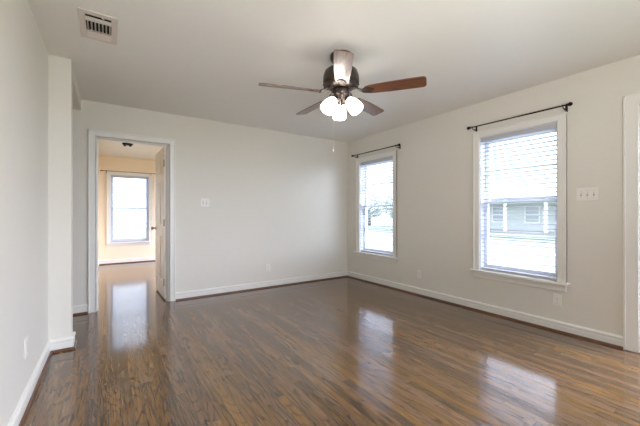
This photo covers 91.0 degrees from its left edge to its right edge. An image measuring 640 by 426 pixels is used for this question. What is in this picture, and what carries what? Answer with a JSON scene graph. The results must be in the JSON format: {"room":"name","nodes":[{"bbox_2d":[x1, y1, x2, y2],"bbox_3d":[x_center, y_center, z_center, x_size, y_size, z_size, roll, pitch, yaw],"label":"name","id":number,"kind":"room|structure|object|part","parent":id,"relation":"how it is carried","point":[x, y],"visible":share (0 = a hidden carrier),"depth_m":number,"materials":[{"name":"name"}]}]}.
{"room":"empty living room","nodes":[
{"label":"empty living room","id":0,"kind":"room"},
{"bbox_2d":[0,0,72,425],"bbox_3d":[-0.387,-0.083,-0.139,0.267,2.440,6.800,0,0,-34],"label":"wall","id":1,"kind":"structure","parent":0,"point":[36,86],"depth_m":1.98,"materials":[{"name":"beige paint"}]},
{"bbox_2d":[24,336,27,358],"bbox_3d":[-1.742,0.789,1.866,0.009,0.114,0.070,0,0,-34],"label":"wall outlet","id":2,"kind":"object","parent":1,"relation":"attached to","point":[26,338],"visible":1,"depth_m":1.85,"materials":[{"name":"white plastic"}]},
{"bbox_2d":[73,68,80,109],"bbox_3d":[-3.060,-1.240,2.754,1.485,0.125,0.983,0,0,-34],"label":"wall","id":3,"kind":"structure","parent":0,"point":[76,95],"depth_m":3.21,"materials":[{"name":"beige paint"}]},
{"bbox_2d":[98,155,154,259],"bbox_3d":[-3.373,-0.083,8.146,4.079,2.440,0.170,0,0,-34],"label":"wall","id":4,"kind":"structure","parent":0,"point":[109,163],"depth_m":7.18,"materials":[{"name":"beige paint"}]},
{"bbox_2d":[98,257,154,271],"bbox_3d":[-2.253,1.085,6.413,3.809,0.104,3.957,0,0,-34],"label":"baseboard","id":5,"kind":"structure","parent":4,"relation":"attached to","point":[141,259],"depth_m":7.27,"materials":[{"name":"white paint"}]},
{"bbox_2d":[100,170,154,173],"bbox_3d":[-4.415,-0.948,7.286,1.114,0.060,0.098,0,0,-34],"label":"curtain rod","id":6,"kind":"object","parent":4,"relation":"attached to","point":[100,170],"visible":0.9,"depth_m":7.23,"materials":[{"name":"brown metal"}]},
{"bbox_2d":[105,171,153,246],"bbox_3d":[-4.469,-0.112,7.401,0.976,1.708,0.268,0,0,-34],"label":"window","id":7,"kind":"structure","parent":4,"relation":"in","point":[149,182],"depth_m":7.37,"materials":[{"name":"white paint"}]},
{"bbox_3d":[-4.430,0.665,7.343,0.976,0.030,0.128,0,0,-34],"label":"sill","id":8,"kind":"part","parent":7,"relation":"part of","materials":[{"name":"white paint"}]},
{"bbox_3d":[-4.496,-0.501,7.442,0.756,0.769,0.030,0,0,-34],"label":"sash","id":9,"kind":"part","parent":7,"relation":"part of","materials":[{"name":"glass"}]},
{"bbox_3d":[-4.478,0.243,7.415,0.756,0.793,0.030,0,0,-34],"label":"sash","id":10,"kind":"part","parent":7,"relation":"part of","materials":[{"name":"clear glass"}]},
{"bbox_2d":[111,175,148,241],"bbox_3d":[-4.442,-0.118,7.361,0.752,1.533,0.068,0,0,-34],"label":"window blind","id":11,"kind":"object","parent":7,"relation":"attached to","point":[118,176],"visible":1,"depth_m":7.31,"materials":[{"name":"grey plastic"}]},
{"bbox_3d":[-4.446,0.636,7.367,0.748,0.024,0.050,0,0,-34],"label":"rail","id":12,"kind":"part","parent":11,"relation":"part of","materials":[{"name":"grey plastic"}]},
{"bbox_3d":[-4.218,-0.108,7.520,0.002,1.480,0.054,0,0,-34],"label":"lift cord","id":13,"kind":"part","parent":11,"relation":"part of","materials":[{"name":"white fabric"}]},
{"bbox_2d":[73,99,346,311],"bbox_3d":[-1.684,-0.083,4.329,5.524,2.440,0.100,0,0,-34],"label":"wall","id":14,"kind":"structure","parent":0,"point":[278,199],"depth_m":4.60,"materials":[{"name":"beige paint"}]},
{"bbox_2d":[200,198,208,206],"bbox_3d":[-1.583,-0.155,4.325,0.116,0.116,0.019,0,0,-34],"label":"switch plate","id":15,"kind":"object","parent":14,"relation":"attached to","point":[204,202],"visible":1,"depth_m":4.33,"materials":[{"name":"white plastic"}]},
{"bbox_2d":[24,261,639,425],"bbox_3d":[-0.707,1.197,2.692,5.724,0.120,12.200,0,0,-34],"label":"floor","id":16,"kind":"structure","parent":0,"point":[344,351],"depth_m":2.34,"materials":[{"name":"brown wood"}]},
{"bbox_2d":[28,0,639,159],"bbox_3d":[-0.707,-1.363,2.692,5.724,0.120,12.200,0,0,-34],"label":"ceiling","id":17,"kind":"structure","parent":0,"point":[202,59],"depth_m":2.52,"materials":[{"name":"paint"}]},
{"bbox_2d":[77,6,117,44],"bbox_3d":[-1.541,-1.289,2.193,0.216,0.029,0.386,0,0,-34],"label":"ceiling vent","id":18,"kind":"object","parent":17,"relation":"in","point":[94,25],"visible":1,"depth_m":2.17,"materials":[{"name":"white metal"}]},
{"bbox_2d":[122,143,132,146],"bbox_3d":[-3.572,-1.275,5.840,0.180,0.057,0.180,0,0,-34],"label":"ceiling light","id":19,"kind":"object","parent":17,"relation":"attached to","point":[124,144],"visible":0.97,"depth_m":5.80,"materials":[{"name":"black metal"}]},
{"bbox_2d":[258,49,426,151],"bbox_3d":[0.145,-0.900,2.622,1.289,0.806,1.230,0,0,-34],"label":"ceiling fan","id":20,"kind":"object","parent":17,"relation":"hanging from","point":[341,77],"visible":1,"depth_m":2.48,"materials":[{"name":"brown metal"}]},
{"bbox_3d":[-0.242,-0.991,2.464,0.470,0.034,0.124,0,0,-16],"label":"fan blade","id":21,"kind":"part","parent":20,"relation":"part of","materials":[{"name":"brown wood"}]},
{"bbox_3d":[-0.066,-0.991,2.938,0.124,0.034,0.470,0,0,-34],"label":"fan blade","id":22,"kind":"part","parent":20,"relation":"part of","materials":[{"name":"brown wood"}]},
{"bbox_3d":[0.073,-0.868,2.518,0.142,0.148,0.116,0,0,-34],"label":"lamp shade","id":23,"kind":"part","parent":20,"relation":"part of","materials":[{"name":"white glass"}]},
{"bbox_3d":[0.170,-0.868,2.701,0.125,0.148,0.136,0,0,-34],"label":"lamp shade","id":24,"kind":"part","parent":20,"relation":"part of","materials":[{"name":"white glass"}]},
{"bbox_3d":[0.155,-0.991,2.150,0.124,0.034,0.470,0,0,2],"label":"fan blade","id":25,"kind":"part","parent":20,"relation":"part of","materials":[{"name":"brown wood"}]},
{"bbox_3d":[0.280,-0.868,2.526,0.124,0.148,0.137,0,0,-34],"label":"lamp shade","id":26,"kind":"part","parent":20,"relation":"part of","materials":[{"name":"white glass"}]},
{"bbox_3d":[0.439,-0.991,2.917,0.124,0.034,0.470,0,0,38],"label":"fan blade","id":27,"kind":"part","parent":20,"relation":"part of","materials":[{"name":"brown wood"}]},
{"bbox_3d":[0.576,-0.991,2.431,0.470,0.034,0.124,0,0,20],"label":"fan blade","id":28,"kind":"part","parent":20,"relation":"part of","materials":[{"name":"brown wood"}]},
{"bbox_2d":[347,55,639,335],"bbox_3d":[2.782,-0.083,2.475,0.170,2.440,7.953,0,0,-34],"label":"wall","id":29,"kind":"structure","parent":0,"point":[435,155],"depth_m":3.39,"materials":[{"name":"beige paint"}]},
{"bbox_2d":[354,150,397,262],"bbox_3d":[0.968,-0.112,5.164,0.268,1.708,0.976,0,0,-34],"label":"window","id":30,"kind":"structure","parent":29,"relation":"in","point":[360,234],"depth_m":5.34,"materials":[{"name":"white paint"}]},
{"bbox_3d":[0.910,0.665,5.125,0.128,0.030,0.976,0,0,-34],"label":"sill","id":31,"kind":"part","parent":30,"relation":"part of","materials":[{"name":"white paint"}]},
{"bbox_2d":[360,156,392,255],"bbox_3d":[0.928,-0.118,5.137,0.068,1.533,0.752,0,0,-34],"label":"window blind","id":32,"kind":"object","parent":30,"relation":"attached to","point":[391,157],"visible":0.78,"depth_m":5.13,"materials":[{"name":"grey plastic"}]},
{"bbox_3d":[0.934,0.636,5.141,0.050,0.024,0.748,0,0,-34],"label":"rail","id":33,"kind":"part","parent":32,"relation":"part of","materials":[{"name":"grey plastic"}]},
{"bbox_3d":[0.982,0.243,5.173,0.030,0.793,0.756,0,0,-34],"label":"sash","id":34,"kind":"part","parent":30,"relation":"part of","materials":[{"name":"clear glass"}]},
{"bbox_3d":[1.009,-0.501,5.191,0.030,0.769,0.756,0,0,-34],"label":"sash","id":35,"kind":"part","parent":30,"relation":"part of","materials":[{"name":"white paint"}]},
{"bbox_2d":[351,144,400,157],"bbox_3d":[0.886,-0.998,5.061,0.099,0.064,1.104,0,0,-34],"label":"curtain rod","id":36,"kind":"object","parent":29,"relation":"attached to","point":[399,145],"visible":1,"depth_m":4.93,"materials":[{"name":"black metal"}]},
{"bbox_3d":[0.861,-1.011,5.044,0.015,0.015,1.030,0,0,-34],"label":"rod","id":37,"kind":"part","parent":36,"relation":"part of","materials":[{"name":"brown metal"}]},
{"bbox_2d":[176,271,622,349],"bbox_3d":[0.332,1.085,3.387,2.884,0.104,3.709,0,0,-34],"label":"baseboard","id":38,"kind":"structure","parent":29,"relation":"attached to","point":[609,339],"depth_m":4.04,"materials":[{"name":"white paint"}]},
{"bbox_2d":[417,270,420,278],"bbox_3d":[1.387,0.845,4.395,0.009,0.114,0.070,0,0,-34],"label":"wall outlet","id":39,"kind":"object","parent":29,"relation":"attached to","point":[418,271],"visible":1,"depth_m":4.39,"materials":[{"name":"white plastic"}]},
{"bbox_2d":[469,112,570,291],"bbox_3d":[2.149,-0.112,3.403,0.268,1.708,0.976,0,0,-34],"label":"window","id":40,"kind":"structure","parent":29,"relation":"in","point":[560,284],"depth_m":3.33,"materials":[{"name":"white paint"}]},
{"bbox_2d":[481,123,556,279],"bbox_3d":[2.109,-0.118,3.376,0.068,1.533,0.752,0,0,-34],"label":"window blind","id":41,"kind":"object","parent":40,"relation":"attached to","point":[554,125],"visible":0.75,"depth_m":3.34,"materials":[{"name":"grey plastic"}]},
{"bbox_3d":[2.115,0.636,3.380,0.050,0.024,0.748,0,0,-34],"label":"rail","id":42,"kind":"part","parent":41,"relation":"part of","materials":[{"name":"grey plastic"}]},
{"bbox_3d":[2.091,0.665,3.364,0.128,0.030,0.976,0,0,-34],"label":"sill","id":43,"kind":"part","parent":40,"relation":"part of","materials":[{"name":"white paint"}]},
{"bbox_3d":[2.163,0.243,3.413,0.030,0.793,0.756,0,0,-34],"label":"sash","id":44,"kind":"part","parent":40,"relation":"part of","materials":[{"name":"white paint"}]},
{"bbox_3d":[2.190,-0.501,3.430,0.030,0.769,0.756,0,0,-34],"label":"sash","id":45,"kind":"part","parent":40,"relation":"part of","materials":[{"name":"white paint"}]},
{"bbox_2d":[467,102,572,131],"bbox_3d":[2.053,-0.998,3.321,0.099,0.064,1.024,0,0,-34],"label":"curtain rod","id":46,"kind":"object","parent":29,"relation":"attached to","point":[569,103],"visible":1,"depth_m":3.15,"materials":[{"name":"black metal"}]},
{"bbox_2d":[553,294,561,306],"bbox_3d":[2.294,0.835,3.042,0.009,0.114,0.070,0,0,-34],"label":"wall outlet","id":47,"kind":"object","parent":29,"relation":"attached to","point":[557,299],"visible":1,"depth_m":3.04,"materials":[{"name":"white plastic"}]},
{"bbox_2d":[576,187,598,200],"bbox_3d":[2.419,-0.177,2.847,0.019,0.116,0.161,0,0,-34],"label":"switch plate","id":48,"kind":"object","parent":29,"relation":"attached to","point":[582,194],"visible":1,"depth_m":2.85,"materials":[{"name":"white plastic"}]},
{"bbox_2d":[623,92,639,352],"bbox_3d":[2.932,0.075,2.246,0.216,2.124,1.084,0,0,-34],"label":"door frame","id":49,"kind":"structure","parent":29,"relation":"in","point":[631,103],"depth_m":2.60,"materials":[{"name":"white paint"}]},
{"bbox_3d":[-3.877,-0.083,5.325,0.100,2.440,3.957,0,0,-34],"label":"wall","id":50,"kind":"structure","parent":0,"visible":0},
{"bbox_2d":[88,129,175,312],"bbox_3d":[-2.507,0.083,4.207,0.921,2.108,0.865,0,0,-34],"label":"door","id":51,"kind":"structure","parent":50,"relation":"in","point":[165,171],"depth_m":4.08,"materials":[{"name":"white paint"}]},
{"label":"outside","id":52,"kind":"structure","parent":0,"visible":0},
{"bbox_2d":[368,220,554,240],"bbox_3d":[33.469,1.787,34.479,46.000,0.200,100.000,0,0,-34],"label":"lawn","id":53,"kind":"structure","parent":52,"point":[375,223],"depth_m":34.06,"materials":[{"name":"green plant"}]},
{"bbox_2d":[368,192,384,224],"bbox_3d":[6.964,-0.713,44.420,4.876,4.832,4.772,0,0,-34],"label":"shade tree","id":54,"kind":"object","parent":53,"relation":"on","point":[378,210],"visible":0.48,"depth_m":43.60,"materials":[{"name":"green plant"}]},
{"bbox_2d":[383,192,392,218],"bbox_3d":[10.377,-0.677,40.223,4.863,4.761,4.696,0,0,-34],"label":"shade tree","id":55,"kind":"object","parent":53,"relation":"on","point":[391,196],"visible":0.16,"depth_m":39.86,"materials":[{"name":"green plant"}]},
{"bbox_2d":[489,179,555,235],"bbox_3d":[20.976,-0.738,28.511,11.400,4.850,16.000,0,0,-34],"label":"neighbor house","id":56,"kind":"structure","parent":53,"relation":"on","point":[491,225],"depth_m":27.13,"materials":[{"name":"grey"}]},
{"bbox_3d":[16.539,0.037,29.148,0.019,1.300,1.000,0,0,-34],"label":"pane","id":57,"kind":"part","parent":56,"relation":"part of","materials":[{"name":"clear glass"}]},
{"bbox_3d":[15.711,0.112,26.667,0.200,2.650,0.200,0,0,-34],"label":"porch post","id":58,"kind":"part","parent":56,"relation":"part of","materials":[{"name":"white"}]},
{"bbox_3d":[18.099,0.037,26.823,0.019,1.300,1.000,0,0,-34],"label":"pane","id":59,"kind":"part","parent":56,"relation":"part of","materials":[{"name":"clear glass"}]},
{"bbox_3d":[17.382,0.112,24.175,0.200,2.650,0.200,0,0,-34],"label":"porch post","id":60,"kind":"part","parent":56,"relation":"part of","materials":[{"name":"white"}]},
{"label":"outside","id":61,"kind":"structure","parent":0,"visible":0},
{"bbox_2d":[368,230,554,249],"bbox_3d":[11.666,1.842,19.861,6.500,0.190,100.000,0,0,-34],"label":"street","id":62,"kind":"structure","parent":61,"point":[385,233],"depth_m":19.91,"materials":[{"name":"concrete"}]},
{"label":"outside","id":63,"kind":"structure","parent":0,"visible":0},
{"bbox_2d":[113,227,554,271],"bbox_3d":[-9.368,1.787,2.749,47.500,0.200,75.000,0,0,-34],"label":"lawn","id":64,"kind":"structure","parent":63,"point":[127,233],"depth_m":13.07,"materials":[{"name":"green plant"}]},
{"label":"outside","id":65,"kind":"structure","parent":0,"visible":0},
{"bbox_2d":[368,237,554,256],"bbox_3d":[8.531,1.677,14.750,1.400,0.020,75.000,0,0,-34],"label":"sidewalk","id":66,"kind":"structure","parent":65,"point":[376,238],"depth_m":14.02,"materials":[{"name":"concrete"}]},
{"bbox_3d":[-3.212,-0.083,2.634,1.338,2.440,1.213,0,0,-34],"label":"wall","id":67,"kind":"structure","parent":0,"visible":0},
{"bbox_2d":[8,304,87,425],"bbox_3d":[-1.141,1.085,-0.052,1.547,0.104,7.783,0,0,-34],"label":"baseboard","id":68,"kind":"structure","parent":67,"relation":"attached to","point":[21,412],"depth_m":2.16,"materials":[{"name":"white paint"}]}
]}

